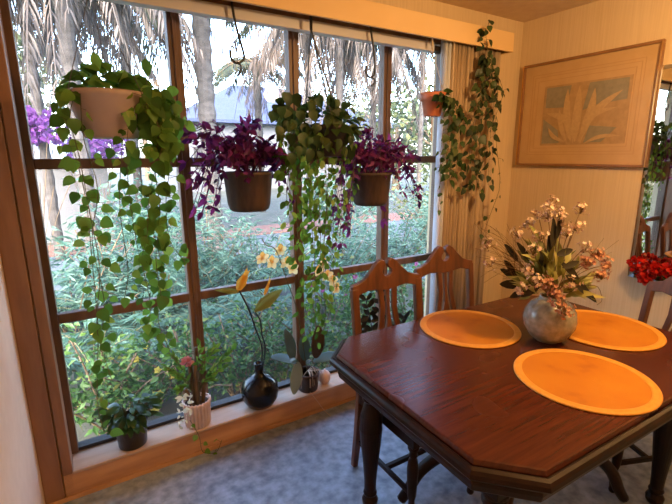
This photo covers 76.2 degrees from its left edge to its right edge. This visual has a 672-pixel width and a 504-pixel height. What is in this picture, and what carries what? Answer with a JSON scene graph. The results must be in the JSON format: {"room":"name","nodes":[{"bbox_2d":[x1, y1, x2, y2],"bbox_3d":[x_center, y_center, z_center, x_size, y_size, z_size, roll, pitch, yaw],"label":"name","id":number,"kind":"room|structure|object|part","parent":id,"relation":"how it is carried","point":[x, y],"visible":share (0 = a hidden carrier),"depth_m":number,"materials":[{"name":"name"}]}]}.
{"room":"dining room","nodes":[
{"label":"dining room","id":0,"kind":"room"},
{"bbox_2d":[0,256,45,503],"bbox_3d":[-0.241,0.368,-0.161,0.150,2.405,4.750,-8,15,-31],"label":"wall","id":1,"kind":"structure","parent":0,"point":[20,478],"depth_m":1.51,"materials":[{"name":"paint"}]},
{"bbox_2d":[47,170,429,441],"bbox_3d":[-5.278,-5.441,32.946,54.000,0.120,57.700,-8,15,-31],"label":"ground","id":2,"kind":"structure","parent":0,"point":[170,406],"depth_m":12.08,"materials":[{"name":"plant"}]},
{"bbox_2d":[17,44,68,153],"bbox_3d":[-10.405,-4.116,12.130,5.219,6.499,5.507,-1,13,-3],"label":"tree","id":3,"kind":"object","parent":2,"relation":"on","point":[29,102],"visible":0.02,"depth_m":12.54,"materials":[{"name":"green plant"}]},
{"bbox_2d":[13,24,121,156],"bbox_3d":[-11.851,-5.401,15.494,7.305,7.542,8.126,-8,15,-31],"label":"tree","id":4,"kind":"object","parent":2,"relation":"on","point":[43,70],"visible":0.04,"depth_m":15.54,"materials":[{"name":"green plant"}]},
{"bbox_2d":[33,141,114,242],"bbox_3d":[-6.326,-1.463,9.940,2.078,2.214,1.856,-8,15,-31],"label":"garden shed","id":5,"kind":"object","parent":2,"relation":"on","point":[67,209],"visible":0.08,"depth_m":9.41,"materials":[{"name":"white paint"}]},
{"bbox_2d":[52,137,128,244],"bbox_3d":[-4.816,-1.276,8.752,1.519,2.359,1.515,-8,15,-31],"label":"bougainvillea","id":6,"kind":"object","parent":2,"relation":"on","point":[100,145],"visible":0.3,"depth_m":8.39,"materials":[{"name":"plant"}]},
{"bbox_2d":[48,204,154,349],"bbox_3d":[-2.484,0.248,4.045,1.514,1.423,1.695,6,14,26],"label":"shrub","id":7,"kind":"object","parent":2,"relation":"on","point":[102,269],"visible":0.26,"depth_m":4.10,"materials":[{"name":"plant"}]},
{"bbox_2d":[61,314,165,382],"bbox_3d":[-1.980,0.866,3.381,1.166,0.499,1.085,-3,13,-14],"label":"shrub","id":8,"kind":"object","parent":2,"relation":"on","point":[78,366],"visible":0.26,"depth_m":3.47,"materials":[{"name":"plant"}]},
{"bbox_2d":[63,320,180,436],"bbox_3d":[-1.522,0.819,2.809,0.934,0.844,0.859,-8,15,-31],"label":"shrub","id":9,"kind":"object","parent":2,"relation":"on","point":[88,411],"visible":0.5,"depth_m":2.81,"materials":[{"name":"green plant"}]},
{"bbox_2d":[56,266,203,357],"bbox_3d":[-2.015,0.601,4.129,1.424,0.689,1.256,1,13,8],"label":"fern","id":10,"kind":"object","parent":2,"relation":"on","point":[173,316],"visible":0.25,"depth_m":3.89,"materials":[{"name":"plant"}]},
{"bbox_2d":[123,139,149,179],"bbox_3d":[-15.161,-9.421,32.784,6.621,7.838,7.348,-8,15,-31],"label":"tree","id":11,"kind":"object","parent":2,"relation":"on","point":[145,141],"visible":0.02,"depth_m":33.55,"materials":[{"name":"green plant"}]},
{"bbox_2d":[73,315,212,410],"bbox_3d":[-1.339,0.842,3.024,0.881,0.702,0.714,-8,15,-31],"label":"shrub","id":12,"kind":"object","parent":2,"relation":"on","point":[126,391],"visible":0.48,"depth_m":2.87,"materials":[{"name":"green plant"}]},
{"bbox_2d":[89,308,245,387],"bbox_3d":[-1.331,0.765,3.673,0.988,0.560,1.182,3,13,16],"label":"fern","id":13,"kind":"object","parent":2,"relation":"on","point":[137,332],"visible":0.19,"depth_m":3.58,"materials":[{"name":"plant"}]},
{"bbox_2d":[117,312,248,401],"bbox_3d":[-1.095,0.779,3.193,0.907,0.749,0.693,-5,14,-21],"label":"shrub","id":14,"kind":"object","parent":2,"relation":"on","point":[185,335],"visible":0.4,"depth_m":3.08,"materials":[{"name":"green plant"}]},
{"bbox_2d":[139,264,290,331],"bbox_3d":[-1.328,0.508,4.678,1.518,0.622,1.324,-8,15,-31],"label":"fern","id":15,"kind":"object","parent":2,"relation":"on","point":[249,296],"visible":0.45,"depth_m":4.48,"materials":[{"name":"plant"}]},
{"bbox_2d":[176,291,289,395],"bbox_3d":[-0.807,0.749,3.194,0.790,0.800,0.854,3,13,16],"label":"shrub","id":16,"kind":"object","parent":2,"relation":"on","point":[232,367],"visible":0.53,"depth_m":3.20,"materials":[{"name":"green plant"}]},
{"bbox_2d":[48,212,424,256],"bbox_3d":[4.122,-1.387,14.330,38.000,0.030,1.200,-8,15,-31],"label":"brick path","id":17,"kind":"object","parent":2,"relation":"on","point":[267,228],"depth_m":10.75,"materials":[{"name":"ceramic"}]},
{"bbox_2d":[37,0,234,213],"bbox_3d":[-4.171,-3.597,9.279,4.376,6.646,4.889,-6,14,-25],"label":"palm tree","id":18,"kind":"object","parent":17,"relation":"on","point":[157,34],"visible":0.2,"depth_m":9.38,"materials":[{"name":"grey plant"}]},
{"bbox_2d":[49,220,426,349],"bbox_3d":[5.697,-0.828,11.839,38.000,0.015,4.800,-8,15,-31],"label":"gravel yard","id":19,"kind":"structure","parent":2,"relation":"on","point":[265,237],"depth_m":8.16,"materials":[{"name":"gravel"}]},
{"bbox_2d":[26,105,73,251],"bbox_3d":[-5.264,-1.131,7.319,1.740,2.707,1.742,-8,15,-31],"label":"bougainvillea","id":20,"kind":"object","parent":19,"relation":"on","point":[43,136],"visible":0.36,"depth_m":6.90,"materials":[{"name":"plant"}]},
{"bbox_2d":[55,279,134,336],"bbox_3d":[-2.758,0.563,4.388,1.470,0.657,1.581,-8,15,-31],"label":"fern","id":21,"kind":"object","parent":19,"relation":"on","point":[89,297],"visible":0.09,"depth_m":4.36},
{"bbox_2d":[11,0,184,260],"bbox_3d":[-5.076,-2.897,7.279,4.618,6.165,4.808,-1,13,-4],"label":"palm tree","id":22,"kind":"object","parent":19,"relation":"on","point":[50,179],"visible":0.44,"depth_m":7.26,"materials":[{"name":"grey plant"}]},
{"bbox_2d":[9,0,203,280],"bbox_3d":[-3.261,-1.997,5.186,4.472,5.308,3.750,9,16,36],"label":"palm tree","id":23,"kind":"object","parent":19,"relation":"on","point":[65,22],"visible":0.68,"depth_m":5.19,"materials":[{"name":"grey plant"}]},
{"bbox_2d":[46,171,183,332],"bbox_3d":[-2.365,-0.022,4.624,1.508,1.705,1.598,-8,15,-31],"label":"shrub","id":24,"kind":"object","parent":19,"relation":"on","point":[73,224],"visible":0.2,"depth_m":4.45,"materials":[{"name":"plant"}]},
{"bbox_2d":[52,251,184,306],"bbox_3d":[-2.681,0.330,5.061,1.757,0.816,1.476,-8,15,-31],"label":"fern","id":25,"kind":"object","parent":19,"relation":"on","point":[72,272],"visible":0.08,"depth_m":4.73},
{"bbox_2d":[96,171,202,249],"bbox_3d":[-3.537,-0.756,8.186,2.257,1.583,2.623,-8,15,-31],"label":"shrub","id":26,"kind":"object","parent":19,"relation":"on","point":[126,219],"visible":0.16,"depth_m":7.61,"materials":[{"name":"plant"}]},
{"bbox_2d":[66,210,233,330],"bbox_3d":[-1.977,0.103,4.483,1.583,1.512,1.454,1,13,4],"label":"shrub","id":27,"kind":"object","parent":19,"relation":"on","point":[168,270],"visible":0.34,"depth_m":4.28,"materials":[{"name":"plant"}]},
{"bbox_2d":[110,238,255,278],"bbox_3d":[-1.982,0.189,5.765,1.876,0.775,1.330,-3,13,-14],"label":"fern","id":28,"kind":"object","parent":19,"relation":"on","point":[133,238],"visible":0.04,"depth_m":5.42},
{"bbox_2d":[117,4,269,253],"bbox_3d":[-2.135,-2.956,7.106,3.329,6.326,3.949,3,13,16],"label":"palm tree","id":29,"kind":"object","parent":19,"relation":"on","point":[201,26],"visible":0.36,"depth_m":7.09,"materials":[{"name":"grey plant"}]},
{"bbox_2d":[152,192,269,305],"bbox_3d":[-1.553,-0.044,5.158,1.438,1.521,1.413,-8,15,-31],"label":"shrub","id":30,"kind":"object","parent":19,"relation":"on","point":[228,254],"visible":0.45,"depth_m":5.18,"materials":[{"name":"plant"}]},
{"bbox_2d":[198,209,316,298],"bbox_3d":[-0.991,0.056,5.375,1.604,1.203,1.228,5,14,24],"label":"shrub","id":31,"kind":"object","parent":19,"relation":"on","point":[277,269],"visible":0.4,"depth_m":5.40,"materials":[{"name":"plant"}]},
{"bbox_2d":[237,246,332,276],"bbox_3d":[-0.755,0.200,6.229,1.545,0.537,1.348,-8,15,-31],"label":"fern","id":32,"kind":"object","parent":19,"relation":"on","point":[306,263],"visible":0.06,"depth_m":6.01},
{"bbox_2d":[233,24,410,242],"bbox_3d":[0.169,-2.983,8.901,4.101,5.566,3.982,-8,15,-31],"label":"palm tree","id":33,"kind":"object","parent":19,"relation":"on","point":[341,46],"visible":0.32,"depth_m":8.33,"materials":[{"name":"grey plant"}]},
{"bbox_2d":[301,164,404,231],"bbox_3d":[0.092,-1.378,9.920,3.196,1.998,2.343,11,17,42],"label":"shrub","id":34,"kind":"object","parent":19,"relation":"on","point":[322,203],"visible":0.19,"depth_m":9.85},
{"bbox_2d":[304,202,405,287],"bbox_3d":[0.236,-0.130,5.827,1.295,1.352,1.656,8,15,32],"label":"shrub","id":35,"kind":"object","parent":19,"relation":"on","point":[352,241],"visible":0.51,"depth_m":5.80,"materials":[{"name":"plant"}]},
{"bbox_2d":[327,235,403,261],"bbox_3d":[0.458,0.067,6.604,1.266,0.620,1.317,3,13,15],"label":"fern","id":36,"kind":"object","parent":19,"relation":"on","point":[392,241],"visible":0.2,"depth_m":6.29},
{"bbox_2d":[345,205,427,266],"bbox_3d":[1.053,-0.238,6.497,1.631,1.326,1.434,8,15,32],"label":"shrub","id":37,"kind":"object","parent":19,"relation":"on","point":[415,242],"visible":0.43,"depth_m":6.36,"materials":[{"name":"plant"}]},
{"bbox_2d":[389,147,430,229],"bbox_3d":[2.021,-1.216,9.099,1.906,2.020,1.931,7,14,28],"label":"shrub","id":38,"kind":"object","parent":19,"relation":"on","point":[424,168],"visible":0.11,"depth_m":9.33,"materials":[{"name":"green plant"}]},
{"bbox_2d":[395,182,428,244],"bbox_3d":[1.731,-0.557,7.188,1.492,1.571,1.773,-8,15,-31],"label":"shrub","id":39,"kind":"object","parent":19,"relation":"on","point":[413,199],"visible":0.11,"depth_m":7.18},
{"bbox_2d":[195,50,303,211],"bbox_3d":[-2.390,-3.777,13.764,3.883,5.010,3.399,-8,15,-31],"label":"palm tree","id":40,"kind":"object","parent":2,"relation":"on","point":[225,71],"visible":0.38,"depth_m":13.49,"materials":[{"name":"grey plant"}]},
{"bbox_2d":[202,288,319,351],"bbox_3d":[-0.707,0.681,4.098,1.151,0.533,1.059,0,13,0],"label":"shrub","id":41,"kind":"object","parent":2,"relation":"on","point":[288,322],"visible":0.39,"depth_m":4.08,"materials":[{"name":"plant"}]},
{"bbox_2d":[221,272,324,381],"bbox_3d":[-0.483,0.617,3.423,0.839,0.956,0.887,-8,15,-31],"label":"shrub","id":42,"kind":"object","parent":2,"relation":"on","point":[274,368],"visible":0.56,"depth_m":3.31,"materials":[{"name":"green plant"}]},
{"bbox_2d":[165,85,394,191],"bbox_3d":[-3.452,-7.319,27.487,14.527,5.917,7.000,-8,15,-31],"label":"house","id":43,"kind":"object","parent":2,"relation":"on","point":[225,107],"visible":0.12,"depth_m":23.62,"materials":[{"name":"white paint"}]},
{"bbox_2d":[224,22,414,219],"bbox_3d":[-0.383,-4.246,11.807,4.430,6.763,4.722,10,16,39],"label":"palm tree","id":44,"kind":"object","parent":2,"relation":"on","point":[274,33],"visible":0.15,"depth_m":11.50,"materials":[{"name":"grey plant"}]},
{"bbox_2d":[275,276,363,369],"bbox_3d":[-0.122,0.642,3.582,0.748,0.833,0.889,-5,14,-22],"label":"shrub","id":45,"kind":"object","parent":2,"relation":"on","point":[330,337],"visible":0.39,"depth_m":3.47,"materials":[{"name":"green plant"}]},
{"bbox_2d":[272,260,373,304],"bbox_3d":[-0.063,0.474,5.115,1.248,0.483,1.192,-8,15,-31],"label":"fern","id":46,"kind":"object","parent":2,"relation":"on","point":[327,291],"visible":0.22,"depth_m":5.03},
{"bbox_2d":[313,69,368,111],"bbox_3d":[-0.673,-12.684,42.418,8.850,9.826,8.971,-8,15,-31],"label":"tree","id":47,"kind":"object","parent":2,"relation":"on","point":[326,69],"visible":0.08,"depth_m":41.67,"materials":[{"name":"green plant"}]},
{"bbox_2d":[305,253,398,336],"bbox_3d":[0.146,0.478,3.913,0.865,1.006,0.911,4,13,20],"label":"shrub","id":48,"kind":"object","parent":2,"relation":"on","point":[346,297],"visible":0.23,"depth_m":3.90,"materials":[{"name":"green plant"}]},
{"bbox_2d":[302,38,434,211],"bbox_3d":[1.151,-4.517,13.684,4.090,6.452,4.650,-2,13,-10],"label":"palm tree","id":49,"kind":"object","parent":2,"relation":"on","point":[410,70],"visible":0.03,"depth_m":13.20,"materials":[{"name":"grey plant"}]},
{"bbox_2d":[345,77,430,189],"bbox_3d":[2.835,-6.154,22.001,5.832,6.009,6.392,-8,15,-31],"label":"tree","id":50,"kind":"object","parent":2,"relation":"on","point":[394,105],"visible":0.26,"depth_m":21.48,"materials":[{"name":"green plant"}]},
{"bbox_2d":[359,255,424,295],"bbox_3d":[0.750,0.303,5.697,0.979,0.552,1.305,12,17,43],"label":"fern","id":51,"kind":"object","parent":2,"relation":"on","point":[409,268],"visible":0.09,"depth_m":5.63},
{"bbox_2d":[364,247,424,324],"bbox_3d":[0.739,0.442,4.062,0.813,1.005,0.890,8,15,33],"label":"shrub","id":52,"kind":"object","parent":2,"relation":"on","point":[402,309],"visible":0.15,"depth_m":4.03,"materials":[{"name":"green plant"}]},
{"bbox_2d":[357,42,433,218],"bbox_3d":[2.357,-3.913,11.947,4.006,6.024,4.391,-8,15,-31],"label":"palm tree","id":53,"kind":"object","parent":2,"relation":"on","point":[421,58],"visible":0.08,"depth_m":11.90,"materials":[{"name":"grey plant"}]},
{"bbox_2d":[390,70,433,182],"bbox_3d":[4.769,-5.473,19.786,4.713,5.634,4.918,-8,15,-31],"label":"tree","id":54,"kind":"object","parent":2,"relation":"on","point":[426,142],"visible":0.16,"depth_m":19.38,"materials":[{"name":"green plant"}]},
{"bbox_2d":[407,266,424,302],"bbox_3d":[1.191,0.426,4.574,0.874,0.808,0.961,-8,15,-31],"label":"shrub","id":55,"kind":"object","parent":2,"relation":"on","point":[413,267],"visible":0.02,"depth_m":4.44,"materials":[{"name":"green plant"}]},
{"bbox_2d":[0,0,523,503],"bbox_3d":[-0.067,-0.235,2.520,3.033,2.405,0.254,-8,15,-31],"label":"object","id":56,"kind":"structure","parent":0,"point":[509,72],"depth_m":2.14,"materials":[{"name":"paint"}]},
{"bbox_2d":[50,396,355,503],"bbox_3d":[0.000,0.949,2.685,3.033,0.022,0.026,-8,15,-31],"label":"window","id":57,"kind":"structure","parent":56,"relation":"attached to","point":[157,467],"depth_m":2.22,"materials":[{"name":"brown wood"}]},
{"bbox_2d":[0,0,440,495],"bbox_3d":[-0.216,-0.117,2.408,2.479,2.180,0.208,-8,15,-31],"label":"window","id":58,"kind":"structure","parent":56,"relation":"attached to","point":[193,296],"depth_m":2.04,"materials":[{"name":"brown wood"}]},
{"bbox_2d":[93,393,163,450],"bbox_3d":[-0.975,0.823,2.060,0.314,0.251,0.224,-8,15,-31],"label":"potted plant","id":59,"kind":"object","parent":58,"relation":"on","point":[132,422],"visible":0.99,"depth_m":2.04,"materials":[{"name":"green plant"}]},
{"bbox_3d":[-0.998,0.872,2.096,0.157,0.140,0.156,-8,15,-31],"label":"pot","id":60,"kind":"part","parent":59,"relation":"part of","materials":[{"name":"ceramic"}]},
{"bbox_2d":[160,338,236,454],"bbox_3d":[-0.694,0.747,2.230,0.391,0.653,0.185,-8,15,-31],"label":"potted plant","id":61,"kind":"object","parent":58,"relation":"on","point":[196,405],"visible":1,"depth_m":2.19,"materials":[{"name":"green plant"}]},
{"bbox_3d":[-0.728,0.835,2.252,0.148,0.140,0.146,-8,15,-31],"label":"pot","id":62,"kind":"part","parent":61,"relation":"part of","materials":[{"name":"ceramic"}]},
{"bbox_3d":[-0.666,0.950,2.217,0.153,0.230,0.028,-9,15,-34],"label":"trailing stem","id":63,"kind":"part","parent":61,"relation":"part of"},
{"bbox_2d":[241,361,278,409],"bbox_3d":[-0.428,0.739,2.406,0.208,0.256,0.208,-8,15,-31],"label":"vase","id":64,"kind":"object","parent":58,"relation":"on","point":[259,390],"visible":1,"depth_m":2.35,"materials":[{"name":"black glass"}]},
{"bbox_2d":[215,268,262,363],"bbox_3d":[-0.492,0.436,2.255,0.252,0.715,0.056,-10,16,-38],"label":"flower","id":65,"kind":"object","parent":64,"relation":"in","point":[241,282],"visible":0.93,"depth_m":2.19,"materials":[{"name":"orange petal"},{"name":"dark green-brown plant stem"}]},
{"bbox_3d":[-0.451,0.479,2.309,0.021,0.608,0.138,9,16,37],"label":"stem","id":66,"kind":"part","parent":65,"relation":"part of","materials":[{"name":"plant"}]},
{"bbox_2d":[254,278,283,368],"bbox_3d":[-0.365,0.449,2.345,0.170,0.650,0.073,-8,15,-31],"label":"flower","id":67,"kind":"object","parent":64,"relation":"in","point":[265,302],"visible":0.93,"depth_m":2.28,"materials":[{"name":"green plant"}]},
{"bbox_3d":[-0.416,0.538,2.348,0.041,0.475,0.083,3,13,13],"label":"stem","id":68,"kind":"part","parent":67,"relation":"part of","materials":[{"name":"plant"}]},
{"bbox_2d":[256,238,339,415],"bbox_3d":[-0.211,0.484,2.461,0.520,1.227,0.198,-8,15,-31],"label":"potted orchid","id":69,"kind":"object","parent":58,"relation":"on","point":[304,379],"visible":0.79,"depth_m":2.45,"materials":[{"name":"plant"}]},
{"bbox_3d":[-0.169,0.770,2.584,0.143,0.115,0.143,-8,15,-31],"label":"pot","id":70,"kind":"part","parent":69,"relation":"part of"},
{"bbox_2d":[319,368,330,383],"bbox_3d":[-0.070,0.765,2.652,0.076,0.095,0.076,-8,15,-31],"label":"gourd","id":71,"kind":"object","parent":58,"relation":"on","point":[326,374],"visible":0.92,"depth_m":2.63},
{"bbox_2d":[359,290,409,332],"bbox_3d":[0.322,0.475,2.848,0.548,0.570,0.141,-8,15,-31],"label":"potted plant","id":72,"kind":"object","parent":58,"relation":"on","point":[364,319],"visible":0.23,"depth_m":2.73,"materials":[{"name":"green plant"}]},
{"bbox_2d":[98,0,434,52],"bbox_3d":[-0.335,-1.069,1.971,2.100,0.050,0.050,-8,15,-31],"label":"track","id":73,"kind":"object","parent":56,"relation":"attached to","point":[199,8],"visible":0.88,"depth_m":1.98,"materials":[{"name":"white metal"}]},
{"bbox_2d":[227,0,514,54],"bbox_3d":[-0.093,-1.154,2.045,2.702,0.110,0.180,-8,15,-31],"label":"valance","id":74,"kind":"object","parent":56,"relation":"attached to","point":[360,12],"visible":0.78,"depth_m":2.17,"materials":[{"name":"wood"}]},
{"bbox_2d":[49,0,195,436],"bbox_3d":[-0.816,-0.155,1.726,0.444,1.883,0.365,0,13,2],"label":"hanging plant","id":75,"kind":"object","parent":74,"relation":"hanging from","point":[130,109],"visible":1,"depth_m":1.66,"materials":[{"name":"leaf"},{"name":"terracotta"},{"name":"soil"}]},
{"bbox_3d":[-0.874,-0.526,1.660,0.289,0.168,0.289,-8,15,-31],"label":"pot","id":76,"kind":"part","parent":75,"relation":"part of","materials":[{"name":"ceramic"}]},
{"bbox_2d":[229,2,245,76],"bbox_3d":[-0.434,-0.925,1.873,0.073,0.299,0.011,-8,15,-31],"label":"ceiling hook","id":77,"kind":"object","parent":74,"relation":"attached to","point":[231,3],"visible":1,"depth_m":1.87,"materials":[{"name":"black metal"}]},
{"bbox_2d":[177,71,294,220],"bbox_3d":[-0.429,-0.480,1.946,0.535,0.661,0.327,-9,15,-34],"label":"hanging plant","id":78,"kind":"object","parent":77,"relation":"hanging from","point":[247,190],"visible":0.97,"depth_m":1.93,"materials":[{"name":"purple plant"}]},
{"bbox_3d":[-0.414,-0.289,2.033,0.238,0.182,0.238,-8,15,-31],"label":"pot","id":79,"kind":"part","parent":78,"relation":"part of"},
{"bbox_2d":[268,16,370,351],"bbox_3d":[-0.097,-0.325,2.192,0.592,1.762,0.338,-7,14,-27],"label":"hanging plant","id":80,"kind":"object","parent":74,"relation":"hanging from","point":[329,139],"visible":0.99,"depth_m":2.10,"materials":[{"name":"green plant"}]},
{"bbox_3d":[-0.049,-0.557,2.162,0.235,0.150,0.235,-8,15,-31],"label":"pot","id":81,"kind":"part","parent":80,"relation":"part of","materials":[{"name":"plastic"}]},
{"bbox_2d":[365,27,375,86],"bbox_3d":[0.181,-1.025,2.240,0.070,0.304,0.011,-8,15,-31],"label":"ceiling hook","id":82,"kind":"object","parent":74,"relation":"attached to","point":[371,33],"visible":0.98,"depth_m":2.25,"materials":[{"name":"black metal"}]},
{"bbox_2d":[325,89,423,249],"bbox_3d":[0.217,-0.453,2.404,0.726,0.882,0.273,-10,16,-37],"label":"hanging plant","id":83,"kind":"object","parent":82,"relation":"hanging from","point":[374,184],"visible":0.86,"depth_m":2.34,"materials":[{"name":"purple plant"}]},
{"bbox_3d":[0.195,-0.356,2.409,0.238,0.182,0.238,-8,15,-31],"label":"pot","id":84,"kind":"part","parent":83,"relation":"part of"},
{"bbox_2d":[420,38,467,214],"bbox_3d":[0.624,-0.738,2.529,0.268,1.026,0.225,-8,15,-31],"label":"hanging plant","id":85,"kind":"object","parent":74,"relation":"hanging from","point":[434,102],"visible":0.99,"depth_m":2.48,"materials":[{"name":"green plant"}]},
{"bbox_3d":[0.562,-0.726,2.523,0.010,0.144,0.009,-8,15,-31],"label":"tail cord","id":86,"kind":"part","parent":85,"relation":"part of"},
{"bbox_3d":[0.561,-0.855,2.494,0.146,0.130,0.146,-8,15,-31],"label":"pot","id":87,"kind":"part","parent":85,"relation":"part of","materials":[{"name":"ceramic"}]},
{"bbox_2d":[456,20,508,243],"bbox_3d":[0.900,-0.699,2.621,0.430,1.351,0.129,-8,15,-31],"label":"trailing vine","id":88,"kind":"object","parent":74,"relation":"hanging from","point":[483,62],"visible":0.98,"depth_m":2.58,"materials":[{"name":"green plant"}]},
{"bbox_2d":[429,40,500,313],"bbox_3d":[0.827,-0.230,2.817,0.477,2.135,0.106,-8,15,-31],"label":"curtain","id":89,"kind":"object","parent":56,"relation":"attached to","point":[455,227],"visible":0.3,"depth_m":2.72,"materials":[{"name":"fabric"}]},
{"bbox_2d":[63,399,671,503],"bbox_3d":[1.120,1.400,0.927,3.333,0.100,4.750,-8,15,-31],"label":"floor","id":90,"kind":"structure","parent":0,"point":[306,460],"depth_m":2.08,"materials":[{"name":"carpet"}]},
{"bbox_2d":[349,257,473,503],"bbox_3d":[0.354,0.583,1.964,0.409,1.047,0.482,-8,15,-30],"label":"dining chair","id":91,"kind":"object","parent":90,"relation":"on","point":[397,275],"visible":0.45,"depth_m":2.01,"materials":[{"name":"brown wood"}]},
{"bbox_3d":[0.100,0.627,2.042,0.040,0.930,0.080,-8,15,-30],"label":"post","id":92,"kind":"part","parent":91,"relation":"part of","materials":[{"name":"brown wood"}]},
{"bbox_3d":[0.240,0.108,2.050,0.404,0.156,0.045,-8,15,-30],"label":"crest rail","id":93,"kind":"part","parent":91,"relation":"part of","materials":[{"name":"brown wood"}]},
{"bbox_3d":[0.371,0.698,1.960,0.396,0.055,0.412,-8,15,-30],"label":"seat frame","id":94,"kind":"part","parent":91,"relation":"part of","materials":[{"name":"brown wood"}]},
{"bbox_3d":[0.313,0.967,1.766,0.048,0.386,0.048,-8,15,-30],"label":"leg","id":95,"kind":"part","parent":91,"relation":"part of","materials":[{"name":"brown wood"}]},
{"bbox_3d":[0.417,0.584,2.225,0.040,0.930,0.080,-8,15,-30],"label":"post","id":96,"kind":"part","parent":91,"relation":"part of","materials":[{"name":"brown wood"}]},
{"bbox_3d":[0.619,0.925,1.942,0.048,0.386,0.048,-8,15,-30],"label":"leg","id":97,"kind":"part","parent":91,"relation":"part of","materials":[{"name":"brown wood"}]},
{"bbox_2d":[413,245,473,317],"bbox_3d":[0.695,0.518,2.244,0.409,1.047,0.482,-7,14,-28],"label":"dining chair","id":98,"kind":"object","parent":90,"relation":"on","point":[453,260],"visible":0.29,"depth_m":2.34,"materials":[{"name":"brown wood"}]},
{"bbox_3d":[0.444,0.560,2.331,0.040,0.930,0.080,-7,14,-28],"label":"post","id":99,"kind":"part","parent":98,"relation":"part of","materials":[{"name":"brown wood"}]},
{"bbox_3d":[0.588,0.042,2.333,0.404,0.156,0.045,-7,14,-28],"label":"crest rail","id":100,"kind":"part","parent":98,"relation":"part of","materials":[{"name":"brown wood"}]},
{"bbox_3d":[0.767,0.520,2.503,0.040,0.930,0.080,-7,14,-28],"label":"post","id":101,"kind":"part","parent":98,"relation":"part of","materials":[{"name":"brown wood"}]},
{"bbox_2d":[329,295,671,503],"bbox_3d":[0.788,0.760,1.843,1.480,0.750,1.048,-8,15,-31],"label":"dining table","id":102,"kind":"object","parent":90,"relation":"on","point":[469,409],"visible":0.84,"depth_m":1.41,"materials":[{"name":"brown wood"}]},
{"bbox_3d":[0.150,0.816,1.852,0.100,0.645,0.099,-8,15,-31],"label":"leg","id":103,"kind":"part","parent":102,"relation":"part of","materials":[{"name":"brown wood"}]},
{"bbox_2d":[420,310,521,348],"bbox_3d":[0.611,0.344,1.969,0.444,0.007,0.444,-8,15,-31],"label":"placemat","id":104,"kind":"object","parent":102,"relation":"on","point":[462,328],"visible":1,"depth_m":1.94,"materials":[{"name":"orange cloth"}]},
{"bbox_3d":[0.470,0.934,1.315,0.100,0.645,0.099,-8,15,-31],"label":"leg","id":105,"kind":"part","parent":102,"relation":"part of","materials":[{"name":"brown wood"}]},
{"bbox_2d":[523,292,577,343],"bbox_3d":[0.906,0.279,1.819,0.210,0.197,0.210,-8,15,-31],"label":"vase","id":106,"kind":"object","parent":102,"relation":"on","point":[540,319],"visible":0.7,"depth_m":1.75,"materials":[{"name":"grey ceramic"}]},
{"bbox_2d":[474,194,618,319],"bbox_3d":[0.859,0.011,1.738,0.591,0.484,0.257,1,13,6],"label":"flower bouquet","id":107,"kind":"object","parent":106,"relation":"in","point":[549,259],"visible":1,"depth_m":1.74,"materials":[{"name":"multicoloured plant"}]},
{"bbox_2d":[513,349,662,415],"bbox_3d":[0.875,0.444,1.519,0.458,0.007,0.458,-8,15,-31],"label":"placemat","id":108,"kind":"object","parent":102,"relation":"on","point":[580,380],"visible":1,"depth_m":1.49,"materials":[{"name":"fabric"}]},
{"bbox_2d":[569,309,666,351],"bbox_3d":[1.210,0.345,1.950,0.472,0.007,0.472,-8,15,-31],"label":"placemat","id":109,"kind":"object","parent":102,"relation":"on","point":[605,330],"visible":0.77,"depth_m":1.89,"materials":[{"name":"fabric"}]},
{"bbox_3d":[1.426,0.808,1.857,0.100,0.645,0.099,-8,15,-31],"label":"leg","id":110,"kind":"part","parent":102,"relation":"part of","materials":[{"name":"brown wood"}]},
{"bbox_2d":[608,276,671,492],"bbox_3d":[1.449,0.584,2.076,0.453,0.984,0.384,-2,13,-9],"label":"dining chair","id":111,"kind":"object","parent":90,"relation":"on","point":[665,286],"visible":0.18,"depth_m":2.09,"materials":[{"name":"brown wood"}]},
{"bbox_3d":[1.278,0.932,1.950,0.045,0.363,0.045,-2,13,-9],"label":"leg","id":112,"kind":"part","parent":111,"relation":"part of","materials":[{"name":"brown wood"}]},
{"bbox_3d":[1.594,0.594,2.283,0.075,0.874,0.038,-2,13,-9],"label":"post","id":113,"kind":"part","parent":111,"relation":"part of","materials":[{"name":"brown wood"}]},
{"bbox_3d":[1.649,0.167,2.017,0.042,0.147,0.380,-2,13,-9],"label":"crest rail","id":114,"kind":"part","parent":111,"relation":"part of","materials":[{"name":"brown wood"}]},
{"bbox_2d":[434,0,598,22],"bbox_3d":[1.106,-1.054,0.376,3.333,0.120,4.750,-8,15,-31],"label":"ceiling","id":115,"kind":"structure","parent":0,"point":[523,11],"depth_m":2.61,"materials":[{"name":"paint"}]},
{"bbox_2d":[501,0,671,330],"bbox_3d":[2.468,-0.012,1.466,0.150,2.405,4.750,-8,15,-31],"label":"wall","id":116,"kind":"structure","parent":0,"point":[611,195],"depth_m":2.65,"materials":[{"name":"paint"}]},
{"bbox_2d":[515,39,665,167],"bbox_3d":[1.515,-0.872,2.671,0.030,0.665,0.830,-8,15,-31],"label":"framed picture","id":117,"kind":"object","parent":116,"relation":"attached to","point":[596,109],"visible":1,"depth_m":2.60,"materials":[{"name":"paper"}]},
{"bbox_2d":[541,77,629,143],"bbox_3d":[1.522,-0.859,2.658,0.001,0.352,0.503,-8,15,-31],"label":"print","id":118,"kind":"object","parent":117,"relation":"attached to","point":[595,110],"depth_m":2.63},
{"bbox_2d":[628,64,671,280],"bbox_3d":[2.007,-0.332,1.998,0.010,1.170,1.035,-8,15,-31],"label":"wall mirror","id":119,"kind":"object","parent":116,"relation":"attached to","point":[652,239],"visible":0.9,"depth_m":2.36,"materials":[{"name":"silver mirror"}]},
{"bbox_2d":[626,255,671,285],"bbox_3d":[1.769,0.114,2.385,0.112,0.166,0.274,-8,15,-31],"label":"flowers","id":120,"kind":"object","parent":119,"relation":"attached to","point":[655,269],"visible":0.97,"depth_m":2.39,"materials":[{"name":"red plant"}]}
]}

